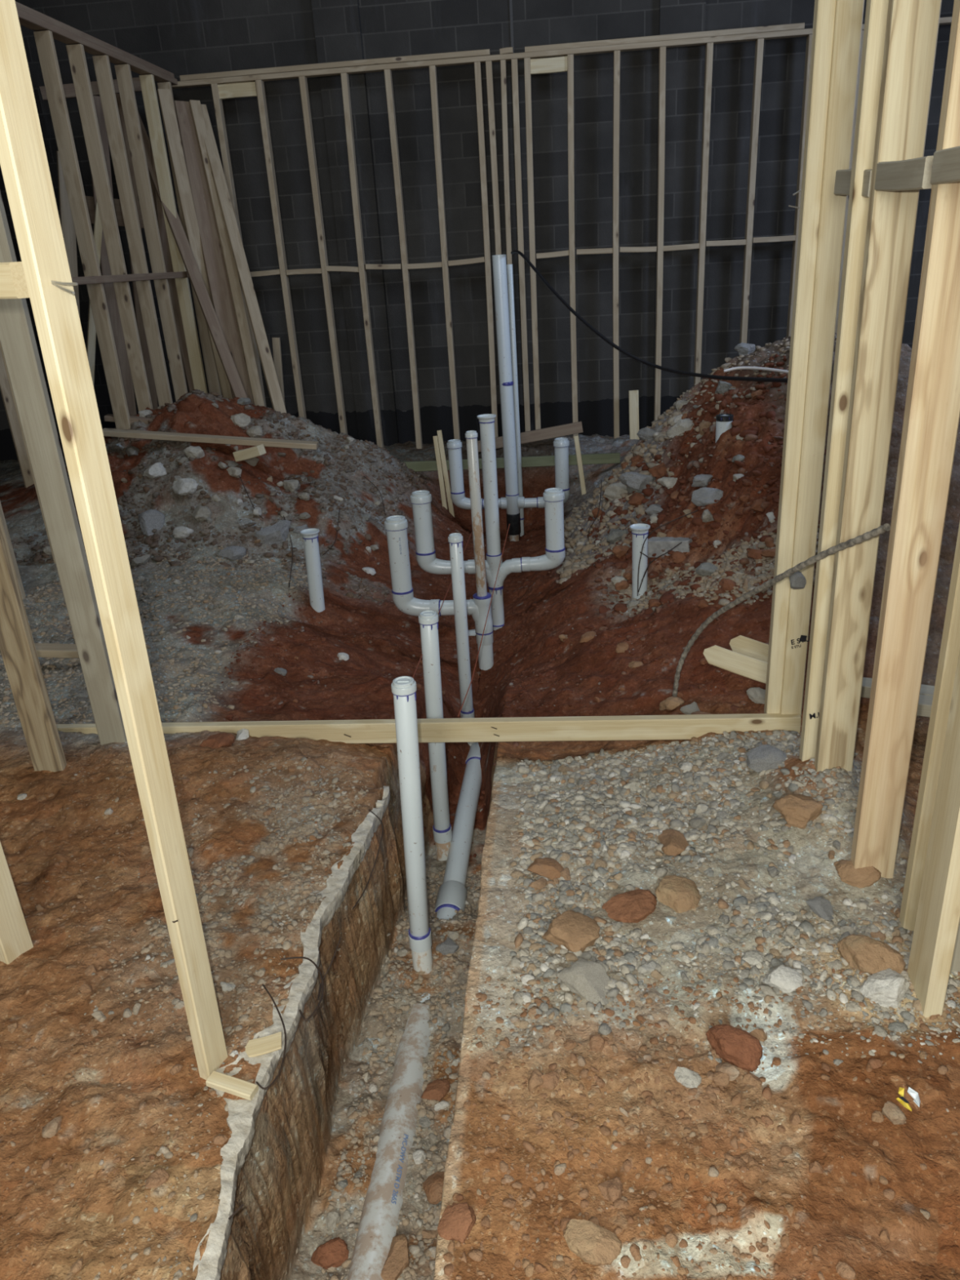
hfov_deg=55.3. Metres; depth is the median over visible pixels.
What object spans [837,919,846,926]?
rock
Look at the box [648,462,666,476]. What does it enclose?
rock
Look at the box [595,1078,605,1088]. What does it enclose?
rock
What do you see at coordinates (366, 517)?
rock
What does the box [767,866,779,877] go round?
rock
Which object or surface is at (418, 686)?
rock
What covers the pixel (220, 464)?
rock
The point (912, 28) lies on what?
stud
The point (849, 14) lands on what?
stud
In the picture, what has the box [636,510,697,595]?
wire
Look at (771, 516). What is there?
rock
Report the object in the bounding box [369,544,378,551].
rock
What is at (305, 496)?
rock
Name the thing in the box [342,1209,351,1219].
rock
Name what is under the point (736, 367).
cable
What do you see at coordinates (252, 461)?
rock
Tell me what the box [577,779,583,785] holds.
rock
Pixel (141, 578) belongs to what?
rock
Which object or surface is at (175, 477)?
rock
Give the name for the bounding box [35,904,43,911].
rock
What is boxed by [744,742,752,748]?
rock
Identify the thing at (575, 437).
stake
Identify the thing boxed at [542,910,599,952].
rock
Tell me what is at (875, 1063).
rock
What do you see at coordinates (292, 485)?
rock
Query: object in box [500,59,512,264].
stud
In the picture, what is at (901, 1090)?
wrapper piece
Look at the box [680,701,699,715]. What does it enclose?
rock
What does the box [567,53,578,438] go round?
stud
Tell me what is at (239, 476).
wire
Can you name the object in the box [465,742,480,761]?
socket
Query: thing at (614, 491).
rock
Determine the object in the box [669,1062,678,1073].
rock
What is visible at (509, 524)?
string
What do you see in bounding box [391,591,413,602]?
socket
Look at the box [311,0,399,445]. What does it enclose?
column
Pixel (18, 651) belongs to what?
stud
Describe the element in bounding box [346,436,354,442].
rock
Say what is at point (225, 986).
rock
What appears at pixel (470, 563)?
socket
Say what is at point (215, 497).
rock
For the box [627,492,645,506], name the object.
rock
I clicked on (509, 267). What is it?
vent pipe
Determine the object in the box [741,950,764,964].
rock
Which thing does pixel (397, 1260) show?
rock
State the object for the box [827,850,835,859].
rock
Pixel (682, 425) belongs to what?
rock
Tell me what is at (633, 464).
rock
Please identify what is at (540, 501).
socket
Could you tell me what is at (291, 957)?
wire
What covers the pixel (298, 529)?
rock
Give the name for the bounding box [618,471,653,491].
rock
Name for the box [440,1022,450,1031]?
rock
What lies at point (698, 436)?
rock
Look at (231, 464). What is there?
rock
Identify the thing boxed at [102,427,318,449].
board
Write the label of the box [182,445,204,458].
rock
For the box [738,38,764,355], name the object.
stud
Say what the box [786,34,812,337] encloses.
stud
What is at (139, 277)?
horizontal rail
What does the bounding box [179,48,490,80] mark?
plate
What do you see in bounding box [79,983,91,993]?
rock
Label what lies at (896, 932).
rock
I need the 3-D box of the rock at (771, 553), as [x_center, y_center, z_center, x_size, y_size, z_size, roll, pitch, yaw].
[1.448,-0.429,4.523,0.112,0.059,0.102,6,25,22]
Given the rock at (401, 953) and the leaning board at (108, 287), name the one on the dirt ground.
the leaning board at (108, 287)
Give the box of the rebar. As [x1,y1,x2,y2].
[672,523,890,696]
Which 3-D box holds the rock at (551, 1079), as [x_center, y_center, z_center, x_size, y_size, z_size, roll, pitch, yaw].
[0.163,1.052,2.189,0.054,0.036,0.054,4,24,17]
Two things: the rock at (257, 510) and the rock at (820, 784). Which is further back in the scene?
the rock at (257, 510)
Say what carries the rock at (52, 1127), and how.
on the dirt ground
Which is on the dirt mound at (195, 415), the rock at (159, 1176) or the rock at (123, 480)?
the rock at (123, 480)
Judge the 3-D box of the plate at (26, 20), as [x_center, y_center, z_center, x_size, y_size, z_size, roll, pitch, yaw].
[-2.879,-4.017,5.991,0.100,0.045,4.500,-1,23,5]
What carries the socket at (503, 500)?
attached to the stack at (512, 502)
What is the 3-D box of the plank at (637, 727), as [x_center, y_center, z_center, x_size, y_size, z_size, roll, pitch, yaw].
[-0.299,0.372,3.748,3.104,0.093,0.044,-1,23,7]
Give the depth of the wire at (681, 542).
5.08 m
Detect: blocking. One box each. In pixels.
[0,262,29,298]
[34,643,79,657]
[249,269,279,276]
[285,268,321,275]
[326,266,359,272]
[365,263,401,269]
[406,262,442,269]
[448,257,484,266]
[536,249,568,258]
[576,248,613,254]
[619,246,656,252]
[662,243,699,251]
[705,239,746,246]
[751,235,795,243]
[834,168,872,197]
[874,155,933,191]
[930,146,959,184]
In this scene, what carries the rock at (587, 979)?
on the gravel at (627, 962)
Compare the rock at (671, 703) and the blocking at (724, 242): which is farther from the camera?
the blocking at (724, 242)
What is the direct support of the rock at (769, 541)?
on the gravel at (570, 566)
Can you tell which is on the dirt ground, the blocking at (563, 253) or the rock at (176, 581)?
the rock at (176, 581)
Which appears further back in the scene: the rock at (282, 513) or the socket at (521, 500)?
the socket at (521, 500)
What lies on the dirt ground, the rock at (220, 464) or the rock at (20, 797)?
the rock at (20, 797)
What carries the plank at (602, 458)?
on the dirt ground
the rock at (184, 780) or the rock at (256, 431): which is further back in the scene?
the rock at (256, 431)
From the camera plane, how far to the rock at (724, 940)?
2.56 m
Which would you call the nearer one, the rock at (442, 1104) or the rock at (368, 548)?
the rock at (442, 1104)
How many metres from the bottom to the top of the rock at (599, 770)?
0.023 m
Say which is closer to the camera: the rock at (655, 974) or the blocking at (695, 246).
the rock at (655, 974)
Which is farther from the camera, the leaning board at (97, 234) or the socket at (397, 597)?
the leaning board at (97, 234)
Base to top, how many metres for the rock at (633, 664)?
0.044 m
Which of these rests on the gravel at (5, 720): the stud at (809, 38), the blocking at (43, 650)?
the blocking at (43, 650)
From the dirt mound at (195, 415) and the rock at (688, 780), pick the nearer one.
the rock at (688, 780)
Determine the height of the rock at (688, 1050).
0.022 m
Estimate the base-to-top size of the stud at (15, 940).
3.600 m
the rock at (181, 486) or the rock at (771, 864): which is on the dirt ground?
the rock at (771, 864)
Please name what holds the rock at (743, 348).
on the dirt mound at (743, 525)
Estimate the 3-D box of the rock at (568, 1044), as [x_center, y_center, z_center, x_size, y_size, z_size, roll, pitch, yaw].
[0.222,1.008,2.280,0.035,0.025,0.028,-16,26,-26]
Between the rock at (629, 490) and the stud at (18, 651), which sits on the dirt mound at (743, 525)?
the rock at (629, 490)
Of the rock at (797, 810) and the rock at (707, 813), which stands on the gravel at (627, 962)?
the rock at (797, 810)
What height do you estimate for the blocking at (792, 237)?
0.048 m
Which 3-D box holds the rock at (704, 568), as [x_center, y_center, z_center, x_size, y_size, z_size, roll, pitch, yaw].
[1.184,-0.366,4.784,0.105,0.073,0.121,-15,26,-25]
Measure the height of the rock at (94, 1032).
0.016 m
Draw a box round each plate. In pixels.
[16,8,177,85]
[171,16,951,88]
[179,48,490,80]
[499,47,513,54]
[524,22,804,52]
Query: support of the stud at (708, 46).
on the dirt ground
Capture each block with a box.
[217,81,257,99]
[232,444,266,462]
[530,56,567,74]
[647,537,692,557]
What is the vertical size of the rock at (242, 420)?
0.124 m
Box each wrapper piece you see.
[896,1095,911,1111]
[897,1087,904,1096]
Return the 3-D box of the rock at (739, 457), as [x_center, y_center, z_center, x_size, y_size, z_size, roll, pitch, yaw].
[1.514,-1.053,5.346,0.074,0.061,0.086,-9,24,-13]
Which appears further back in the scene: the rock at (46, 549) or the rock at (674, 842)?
the rock at (46, 549)
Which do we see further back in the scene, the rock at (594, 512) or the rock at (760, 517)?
the rock at (594, 512)
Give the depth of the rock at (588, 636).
4.73 m
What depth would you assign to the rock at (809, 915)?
2.62 m
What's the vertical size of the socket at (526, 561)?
0.090 m
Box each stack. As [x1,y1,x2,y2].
[384,430,493,670]
[410,413,564,635]
[446,254,569,541]
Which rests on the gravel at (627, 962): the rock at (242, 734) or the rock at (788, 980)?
the rock at (788, 980)
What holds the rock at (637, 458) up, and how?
on the gravel at (570, 566)
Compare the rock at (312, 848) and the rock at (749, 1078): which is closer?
the rock at (749, 1078)
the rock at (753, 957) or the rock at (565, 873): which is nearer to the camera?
the rock at (753, 957)
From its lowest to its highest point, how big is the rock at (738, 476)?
0.066 m
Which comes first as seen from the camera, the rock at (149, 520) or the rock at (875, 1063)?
the rock at (875, 1063)
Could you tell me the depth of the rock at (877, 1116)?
2.04 m
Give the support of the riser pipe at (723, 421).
in the dirt mound at (743, 525)
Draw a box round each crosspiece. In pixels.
[39,77,142,100]
[84,195,144,228]
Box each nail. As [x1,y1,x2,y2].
[51,280,77,285]
[51,281,75,293]
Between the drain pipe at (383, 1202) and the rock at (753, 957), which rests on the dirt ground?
the drain pipe at (383, 1202)
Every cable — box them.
[511,249,787,382]
[723,366,788,373]
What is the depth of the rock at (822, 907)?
2.62 m
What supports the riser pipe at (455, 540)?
on the dirt ground
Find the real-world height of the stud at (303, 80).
3.309 m
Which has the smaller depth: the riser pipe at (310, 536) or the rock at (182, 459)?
the riser pipe at (310, 536)
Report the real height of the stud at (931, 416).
3.600 m
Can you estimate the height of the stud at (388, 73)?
3.309 m
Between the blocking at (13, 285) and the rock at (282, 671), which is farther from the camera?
the rock at (282, 671)
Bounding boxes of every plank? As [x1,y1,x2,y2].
[56,713,800,743]
[404,453,620,471]
[477,421,582,452]
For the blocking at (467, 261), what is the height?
0.060 m
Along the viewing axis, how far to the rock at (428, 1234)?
2.49 m
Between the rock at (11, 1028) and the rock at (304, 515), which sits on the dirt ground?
the rock at (11, 1028)
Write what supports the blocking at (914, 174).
attached to the stud at (912, 28)
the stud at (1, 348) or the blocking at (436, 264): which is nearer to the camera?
the stud at (1, 348)
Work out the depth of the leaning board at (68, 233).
7.06 m
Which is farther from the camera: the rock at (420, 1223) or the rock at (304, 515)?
the rock at (304, 515)
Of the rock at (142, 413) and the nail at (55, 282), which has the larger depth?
the rock at (142, 413)
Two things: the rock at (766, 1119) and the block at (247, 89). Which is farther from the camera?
the block at (247, 89)
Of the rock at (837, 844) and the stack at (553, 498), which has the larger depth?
the stack at (553, 498)
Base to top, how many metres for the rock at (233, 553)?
0.112 m
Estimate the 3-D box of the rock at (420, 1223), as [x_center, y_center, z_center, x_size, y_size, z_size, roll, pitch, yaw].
[-0.166,1.603,2.522,0.019,0.017,0.024,7,25,23]
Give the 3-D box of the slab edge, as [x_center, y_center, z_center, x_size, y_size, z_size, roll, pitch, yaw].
[-0.534,0.956,2.596,0.214,0.127,1.882,-1,23,7]
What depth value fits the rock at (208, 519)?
6.46 m
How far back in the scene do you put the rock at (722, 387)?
6.34 m
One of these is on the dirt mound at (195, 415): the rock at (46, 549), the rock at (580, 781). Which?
the rock at (46, 549)
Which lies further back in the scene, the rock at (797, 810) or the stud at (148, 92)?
the stud at (148, 92)
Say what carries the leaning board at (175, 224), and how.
on the dirt mound at (195, 415)
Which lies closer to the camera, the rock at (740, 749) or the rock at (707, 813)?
the rock at (707, 813)
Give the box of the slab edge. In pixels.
[192,786,390,1279]
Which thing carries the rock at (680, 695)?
on the dirt ground
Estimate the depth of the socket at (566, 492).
7.65 m
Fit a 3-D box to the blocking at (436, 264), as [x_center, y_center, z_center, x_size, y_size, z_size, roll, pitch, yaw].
[-0.512,-3.487,8.532,0.340,0.047,0.082,-1,23,5]
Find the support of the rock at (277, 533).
on the dirt ground
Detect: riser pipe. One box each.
[300,528,324,612]
[391,675,432,973]
[417,609,452,861]
[448,533,475,746]
[630,523,649,599]
[715,413,733,443]
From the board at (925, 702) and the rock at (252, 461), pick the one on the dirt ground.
the board at (925, 702)
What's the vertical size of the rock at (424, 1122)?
0.029 m
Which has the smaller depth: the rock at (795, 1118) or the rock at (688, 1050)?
the rock at (795, 1118)
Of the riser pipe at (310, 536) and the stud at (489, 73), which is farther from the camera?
the stud at (489, 73)
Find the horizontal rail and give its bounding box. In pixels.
[71,271,189,284]
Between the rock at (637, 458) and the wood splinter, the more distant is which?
the rock at (637, 458)
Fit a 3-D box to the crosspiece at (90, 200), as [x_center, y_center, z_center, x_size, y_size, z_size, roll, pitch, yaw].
[-3.154,-3.806,8.177,0.724,0.312,0.041,-12,24,-18]
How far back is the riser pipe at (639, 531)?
5.15 m
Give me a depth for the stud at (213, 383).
8.69 m
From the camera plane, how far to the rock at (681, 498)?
5.52 m
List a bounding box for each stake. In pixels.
[432,435,447,509]
[436,430,454,517]
[573,435,586,494]
[702,644,767,683]
[728,635,768,662]
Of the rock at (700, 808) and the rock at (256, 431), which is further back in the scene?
the rock at (256, 431)
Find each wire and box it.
[228,1204,244,1219]
[239,475,263,519]
[255,984,286,1089]
[280,507,293,587]
[280,956,324,1021]
[317,937,341,999]
[322,507,339,555]
[351,808,383,909]
[363,475,385,514]
[587,480,601,540]
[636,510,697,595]
[638,542,681,591]
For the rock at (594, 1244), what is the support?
on the dirt ground
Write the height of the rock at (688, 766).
0.035 m
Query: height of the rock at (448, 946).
0.052 m
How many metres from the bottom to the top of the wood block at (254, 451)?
0.117 m
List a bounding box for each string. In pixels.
[412,532,471,677]
[457,524,510,716]
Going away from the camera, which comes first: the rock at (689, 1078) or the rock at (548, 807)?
the rock at (689, 1078)
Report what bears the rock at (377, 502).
on the dirt mound at (195, 415)
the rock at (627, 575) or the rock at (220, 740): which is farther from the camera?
the rock at (627, 575)
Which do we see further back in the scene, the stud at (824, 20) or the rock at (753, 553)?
the rock at (753, 553)
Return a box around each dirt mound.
[8,389,435,571]
[603,333,959,577]
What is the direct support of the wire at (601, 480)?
on the gravel at (570, 566)
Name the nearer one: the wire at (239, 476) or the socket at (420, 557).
the socket at (420, 557)
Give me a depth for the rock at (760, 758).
3.24 m
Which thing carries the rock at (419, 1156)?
on the dirt ground
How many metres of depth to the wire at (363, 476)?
7.36 m
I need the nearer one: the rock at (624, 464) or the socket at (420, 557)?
the socket at (420, 557)
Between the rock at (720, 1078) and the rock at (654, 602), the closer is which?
the rock at (720, 1078)
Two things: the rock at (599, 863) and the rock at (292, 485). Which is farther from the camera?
the rock at (292, 485)
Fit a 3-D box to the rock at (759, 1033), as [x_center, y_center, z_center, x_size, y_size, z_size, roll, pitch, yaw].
[0.688,0.978,2.265,0.044,0.035,0.044,5,24,19]
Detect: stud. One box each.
[0,191,126,744]
[0,342,55,564]
[0,349,34,487]
[0,502,26,599]
[0,518,66,772]
[0,841,33,964]
[33,30,131,439]
[66,44,153,410]
[92,54,173,406]
[114,64,187,401]
[138,74,207,393]
[157,81,222,395]
[210,83,266,407]
[255,80,306,417]
[298,75,347,434]
[340,72,383,447]
[383,69,422,448]
[429,65,460,439]
[474,62,498,437]
[485,60,502,254]
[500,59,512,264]
[511,58,530,431]
[524,57,541,429]
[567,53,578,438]
[612,50,620,438]
[653,46,666,420]
[693,42,713,386]
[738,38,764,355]
[764,0,836,713]
[780,0,864,715]
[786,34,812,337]
[799,0,888,761]
[813,0,942,772]
[835,30,863,333]
[850,0,959,878]
[898,522,959,930]
[906,648,959,1017]
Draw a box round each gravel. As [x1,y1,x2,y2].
[0,546,325,727]
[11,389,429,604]
[81,756,371,1279]
[311,787,480,1279]
[505,729,959,1065]
[555,334,835,615]
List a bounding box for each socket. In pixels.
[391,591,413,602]
[416,552,435,562]
[429,599,439,617]
[435,880,467,911]
[450,493,465,499]
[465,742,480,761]
[466,559,475,573]
[500,497,506,509]
[513,558,521,573]
[517,496,524,508]
[521,556,530,571]
[537,497,544,508]
[545,550,564,559]
[563,489,569,496]
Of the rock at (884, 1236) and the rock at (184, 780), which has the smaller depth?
the rock at (884, 1236)
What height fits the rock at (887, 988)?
0.085 m
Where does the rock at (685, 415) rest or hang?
on the dirt mound at (743, 525)
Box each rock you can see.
[7,1022,17,1033]
[17,793,26,799]
[22,601,31,604]
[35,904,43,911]
[40,1157,52,1169]
[41,1116,62,1137]
[42,546,52,555]
[70,1257,83,1273]
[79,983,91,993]
[84,964,96,975]
[90,1029,98,1036]
[91,1010,106,1022]
[103,808,113,815]
[120,477,127,483]
[125,445,139,456]
[130,929,137,935]
[131,554,150,566]
[134,586,142,592]
[137,509,164,536]
[137,576,144,580]
[138,409,152,417]
[138,1102,146,1110]
[142,462,167,478]
[145,1168,168,1188]
[150,1123,159,1133]
[169,1063,182,1075]
[172,478,198,495]
[172,526,194,538]
[173,475,182,480]
[173,579,180,584]
[177,457,188,463]
[180,777,190,784]
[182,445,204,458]
[191,505,211,521]
[200,733,235,748]
[205,516,212,523]
[211,403,218,408]
[211,493,221,502]
[213,1134,227,1144]
[217,462,227,469]
[217,546,245,560]
[219,982,235,991]
[226,466,241,478]
[227,461,238,466]
[229,1049,239,1057]
[230,413,251,427]
[232,497,243,506]
[235,728,248,740]
[236,397,250,404]
[244,457,259,466]
[246,425,262,438]
[246,560,255,564]
[253,506,262,515]
[254,520,290,544]
[262,808,271,815]
[266,475,272,481]
[274,667,287,675]
[276,480,283,486]
[280,511,288,517]
[283,479,300,492]
[288,766,295,772]
[293,524,308,533]
[297,492,310,501]
[298,511,311,519]
[308,835,316,840]
[309,846,315,850]
[311,1236,349,1269]
[324,1211,340,1229]
[333,495,342,501]
[337,652,349,660]
[337,1178,347,1188]
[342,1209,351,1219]
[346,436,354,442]
[354,1171,361,1177]
[360,513,370,520]
[362,567,376,575]
[365,546,371,553]
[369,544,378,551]
[374,500,380,506]
[380,1233,409,1279]
[395,933,403,941]
[396,948,407,956]
[413,1149,426,1164]
[416,683,422,689]
[416,1218,422,1227]
[418,1115,431,1128]
[420,1079,449,1101]
[422,1171,444,1204]
[422,1229,437,1239]
[434,1100,448,1111]
[435,937,458,955]
[437,1201,476,1243]
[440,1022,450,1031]
[448,931,458,940]
[451,1058,458,1066]
[526,857,564,879]
[527,1068,543,1091]
[528,877,546,889]
[538,1071,559,1089]
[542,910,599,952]
[543,804,556,813]
[556,959,608,1004]
[558,634,568,641]
[558,764,569,774]
[560,867,571,880]
[563,1039,576,1050]
[563,1218,622,1265]
[565,889,574,896]
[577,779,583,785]
[579,631,595,642]
[589,1034,604,1052]
[591,507,602,517]
[594,697,601,702]
[594,858,607,870]
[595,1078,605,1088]
[596,768,602,773]
[597,1176,622,1201]
[601,888,657,923]
[604,482,627,501]
[605,528,627,543]
[605,765,612,771]
[610,576,626,585]
[612,545,629,558]
[613,921,622,929]
[614,580,629,590]
[615,642,629,653]
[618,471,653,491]
[621,462,628,469]
[622,573,631,580]
[622,782,640,791]
[626,485,640,493]
[626,600,639,607]
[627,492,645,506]
[628,661,643,668]
[629,1243,639,1257]
[630,461,638,466]
[631,454,641,462]
[636,427,656,440]
[637,960,656,975]
[644,504,662,516]
[644,1095,653,1104]
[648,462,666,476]
[648,598,661,607]
[649,513,657,523]
[650,968,664,980]
[654,875,701,913]
[655,484,661,488]
[657,476,677,488]
[657,532,666,537]
[657,829,688,855]
[658,696,684,710]
[664,808,674,813]
[665,1035,676,1044]
[666,418,693,439]
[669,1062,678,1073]
[670,490,679,499]
[671,551,686,564]
[673,400,688,411]
[673,413,683,422]
[673,1066,701,1088]
[676,495,688,502]
[676,691,683,697]
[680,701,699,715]
[680,761,693,771]
[680,1044,694,1056]
[681,413,687,419]
[681,776,693,785]
[683,509,691,517]
[688,817,706,828]
[690,711,711,714]
[691,474,712,487]
[691,487,723,506]
[694,804,708,813]
[695,434,702,439]
[695,562,717,576]
[697,599,708,607]
[698,420,711,435]
[699,657,707,664]
[702,509,713,522]
[702,810,709,816]
[705,1024,762,1071]
[706,1202,717,1215]
[708,818,719,825]
[711,1071,729,1087]
[712,540,721,547]
[715,380,732,394]
[715,752,729,761]
[715,1062,739,1080]
[717,936,729,943]
[718,577,736,591]
[718,915,729,924]
[729,1136,738,1149]
[731,454,745,462]
[733,342,756,355]
[733,473,744,481]
[735,434,743,440]
[737,746,745,752]
[737,878,750,889]
[738,494,749,502]
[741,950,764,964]
[742,1072,762,1088]
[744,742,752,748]
[746,687,765,704]
[746,744,786,772]
[747,548,762,559]
[749,1028,767,1041]
[750,497,765,511]
[751,389,763,399]
[756,515,763,521]
[760,547,775,557]
[760,1115,773,1124]
[762,964,802,993]
[764,537,774,547]
[766,511,775,523]
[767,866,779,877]
[768,862,777,867]
[772,793,822,828]
[772,1057,781,1066]
[788,570,805,589]
[789,1111,800,1125]
[804,911,813,919]
[805,896,833,920]
[808,1160,822,1173]
[810,979,817,987]
[816,781,826,788]
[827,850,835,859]
[832,840,840,849]
[833,859,880,888]
[835,1262,856,1279]
[836,934,905,974]
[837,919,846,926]
[859,968,910,1008]
[867,1057,882,1068]
[871,1110,884,1122]
[879,1229,890,1243]
[881,1101,906,1124]
[889,907,900,918]
[891,928,900,937]
[900,970,910,981]
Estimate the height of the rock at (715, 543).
0.046 m
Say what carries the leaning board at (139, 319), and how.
on the dirt mound at (195, 415)
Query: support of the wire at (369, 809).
attached to the slab edge
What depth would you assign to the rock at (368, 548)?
6.75 m
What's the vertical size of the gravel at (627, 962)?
0.266 m
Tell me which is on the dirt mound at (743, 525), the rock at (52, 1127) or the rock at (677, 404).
the rock at (677, 404)
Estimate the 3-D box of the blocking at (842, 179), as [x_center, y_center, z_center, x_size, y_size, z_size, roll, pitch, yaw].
[1.060,-1.281,2.565,0.041,0.088,0.334,-1,23,5]
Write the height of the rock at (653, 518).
0.064 m
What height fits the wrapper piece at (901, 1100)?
0.018 m
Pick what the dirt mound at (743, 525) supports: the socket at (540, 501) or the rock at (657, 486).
the rock at (657, 486)
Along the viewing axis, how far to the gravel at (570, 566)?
6.06 m
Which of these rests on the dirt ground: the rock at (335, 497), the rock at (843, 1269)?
the rock at (843, 1269)
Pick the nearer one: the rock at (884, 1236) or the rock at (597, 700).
the rock at (884, 1236)
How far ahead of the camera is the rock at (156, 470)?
6.65 m
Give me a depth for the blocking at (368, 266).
8.53 m
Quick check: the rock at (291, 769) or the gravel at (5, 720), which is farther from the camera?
the gravel at (5, 720)
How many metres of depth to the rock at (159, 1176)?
1.97 m
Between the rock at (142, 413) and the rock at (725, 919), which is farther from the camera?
the rock at (142, 413)
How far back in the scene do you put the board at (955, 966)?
2.38 m
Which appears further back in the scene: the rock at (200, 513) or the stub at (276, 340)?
the stub at (276, 340)
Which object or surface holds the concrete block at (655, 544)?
on the dirt mound at (743, 525)
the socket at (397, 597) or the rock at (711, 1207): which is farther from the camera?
the socket at (397, 597)
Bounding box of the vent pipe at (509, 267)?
[506,264,524,536]
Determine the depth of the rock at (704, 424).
6.16 m
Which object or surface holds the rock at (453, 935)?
on the dirt ground
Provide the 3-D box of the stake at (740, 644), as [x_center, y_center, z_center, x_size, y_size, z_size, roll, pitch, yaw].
[1.241,0.060,3.988,0.069,0.092,0.346,-20,28,-34]
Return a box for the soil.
[193,354,826,862]
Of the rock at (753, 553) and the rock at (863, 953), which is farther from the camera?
the rock at (753, 553)
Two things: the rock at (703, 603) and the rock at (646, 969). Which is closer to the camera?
the rock at (646, 969)
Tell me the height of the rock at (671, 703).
0.077 m
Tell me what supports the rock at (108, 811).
on the dirt ground
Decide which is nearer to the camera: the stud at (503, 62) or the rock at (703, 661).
the rock at (703, 661)
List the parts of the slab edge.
wood strip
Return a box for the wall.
[0,0,954,461]
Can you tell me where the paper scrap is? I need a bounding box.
[906,1086,920,1106]
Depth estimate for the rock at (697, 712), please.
3.72 m
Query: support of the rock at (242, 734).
on the dirt ground
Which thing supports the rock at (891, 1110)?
on the dirt ground
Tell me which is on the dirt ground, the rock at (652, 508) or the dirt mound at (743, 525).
the dirt mound at (743, 525)
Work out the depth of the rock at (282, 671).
4.59 m
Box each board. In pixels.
[56,151,79,317]
[86,200,102,386]
[90,95,137,415]
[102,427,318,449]
[104,413,154,423]
[115,93,158,409]
[137,111,247,398]
[148,173,194,392]
[149,137,175,398]
[156,88,232,399]
[173,100,253,404]
[189,99,264,406]
[200,104,286,413]
[860,677,934,697]
[916,694,933,717]
[950,921,959,972]
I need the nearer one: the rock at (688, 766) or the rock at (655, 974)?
the rock at (655, 974)
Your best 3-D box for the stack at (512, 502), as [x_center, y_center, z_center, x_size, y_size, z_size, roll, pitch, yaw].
[0.221,-1.749,7.526,1.015,2.615,0.132,-1,23,5]
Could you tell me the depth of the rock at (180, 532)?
6.38 m
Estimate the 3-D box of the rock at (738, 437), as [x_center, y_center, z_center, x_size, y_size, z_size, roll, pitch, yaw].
[1.565,-1.210,5.464,0.066,0.046,0.060,16,30,39]
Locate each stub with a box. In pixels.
[271,337,284,404]
[628,390,639,439]
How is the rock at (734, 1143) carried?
on the dirt ground
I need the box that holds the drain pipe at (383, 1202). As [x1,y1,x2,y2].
[346,742,481,1279]
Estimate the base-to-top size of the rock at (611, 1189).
0.040 m
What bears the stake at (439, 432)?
on the dirt ground
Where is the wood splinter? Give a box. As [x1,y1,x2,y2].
[244,1031,281,1057]
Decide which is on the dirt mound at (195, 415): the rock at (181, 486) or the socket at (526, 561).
the rock at (181, 486)
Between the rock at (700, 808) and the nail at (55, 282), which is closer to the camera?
the nail at (55, 282)
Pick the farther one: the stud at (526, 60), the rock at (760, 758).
the stud at (526, 60)
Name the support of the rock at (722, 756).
on the gravel at (627, 962)
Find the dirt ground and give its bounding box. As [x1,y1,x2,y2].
[0,346,959,1279]
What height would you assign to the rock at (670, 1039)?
0.017 m
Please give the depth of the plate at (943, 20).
7.80 m
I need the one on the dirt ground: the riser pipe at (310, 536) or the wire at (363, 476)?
the riser pipe at (310, 536)
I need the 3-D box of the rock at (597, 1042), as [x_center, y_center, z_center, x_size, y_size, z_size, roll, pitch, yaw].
[0.290,1.002,2.270,0.038,0.030,0.047,0,23,9]
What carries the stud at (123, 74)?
on the dirt mound at (195, 415)
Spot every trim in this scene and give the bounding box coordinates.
[509,0,514,53]
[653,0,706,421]
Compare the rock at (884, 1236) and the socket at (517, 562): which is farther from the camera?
the socket at (517, 562)
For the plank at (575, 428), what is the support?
on the dirt ground
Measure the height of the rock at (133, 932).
0.016 m
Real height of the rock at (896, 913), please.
0.030 m
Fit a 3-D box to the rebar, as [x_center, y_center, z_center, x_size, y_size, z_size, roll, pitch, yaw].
[0.986,-0.035,3.239,0.046,1.079,1.193,-10,24,-14]
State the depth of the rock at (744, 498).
5.03 m
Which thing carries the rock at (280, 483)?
on the dirt mound at (195, 415)
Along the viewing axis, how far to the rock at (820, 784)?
3.01 m
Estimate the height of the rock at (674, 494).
0.056 m
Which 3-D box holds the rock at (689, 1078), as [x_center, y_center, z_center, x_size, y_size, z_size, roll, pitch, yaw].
[0.494,1.041,2.176,0.059,0.038,0.062,-13,25,-21]
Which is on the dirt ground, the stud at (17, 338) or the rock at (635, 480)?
the stud at (17, 338)
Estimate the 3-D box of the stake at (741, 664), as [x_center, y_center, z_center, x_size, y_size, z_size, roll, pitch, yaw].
[1.120,0.109,3.866,0.070,0.097,0.398,-22,29,-37]
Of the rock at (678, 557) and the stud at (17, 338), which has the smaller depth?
the stud at (17, 338)
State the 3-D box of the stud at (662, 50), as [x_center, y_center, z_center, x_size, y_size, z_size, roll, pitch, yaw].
[1.639,-3.470,8.362,0.059,3.309,0.095,-2,23,5]
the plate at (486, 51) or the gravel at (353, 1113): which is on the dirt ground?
the gravel at (353, 1113)
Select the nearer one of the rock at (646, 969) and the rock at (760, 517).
the rock at (646, 969)
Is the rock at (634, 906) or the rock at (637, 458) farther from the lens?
the rock at (637, 458)
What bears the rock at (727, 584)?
on the dirt ground

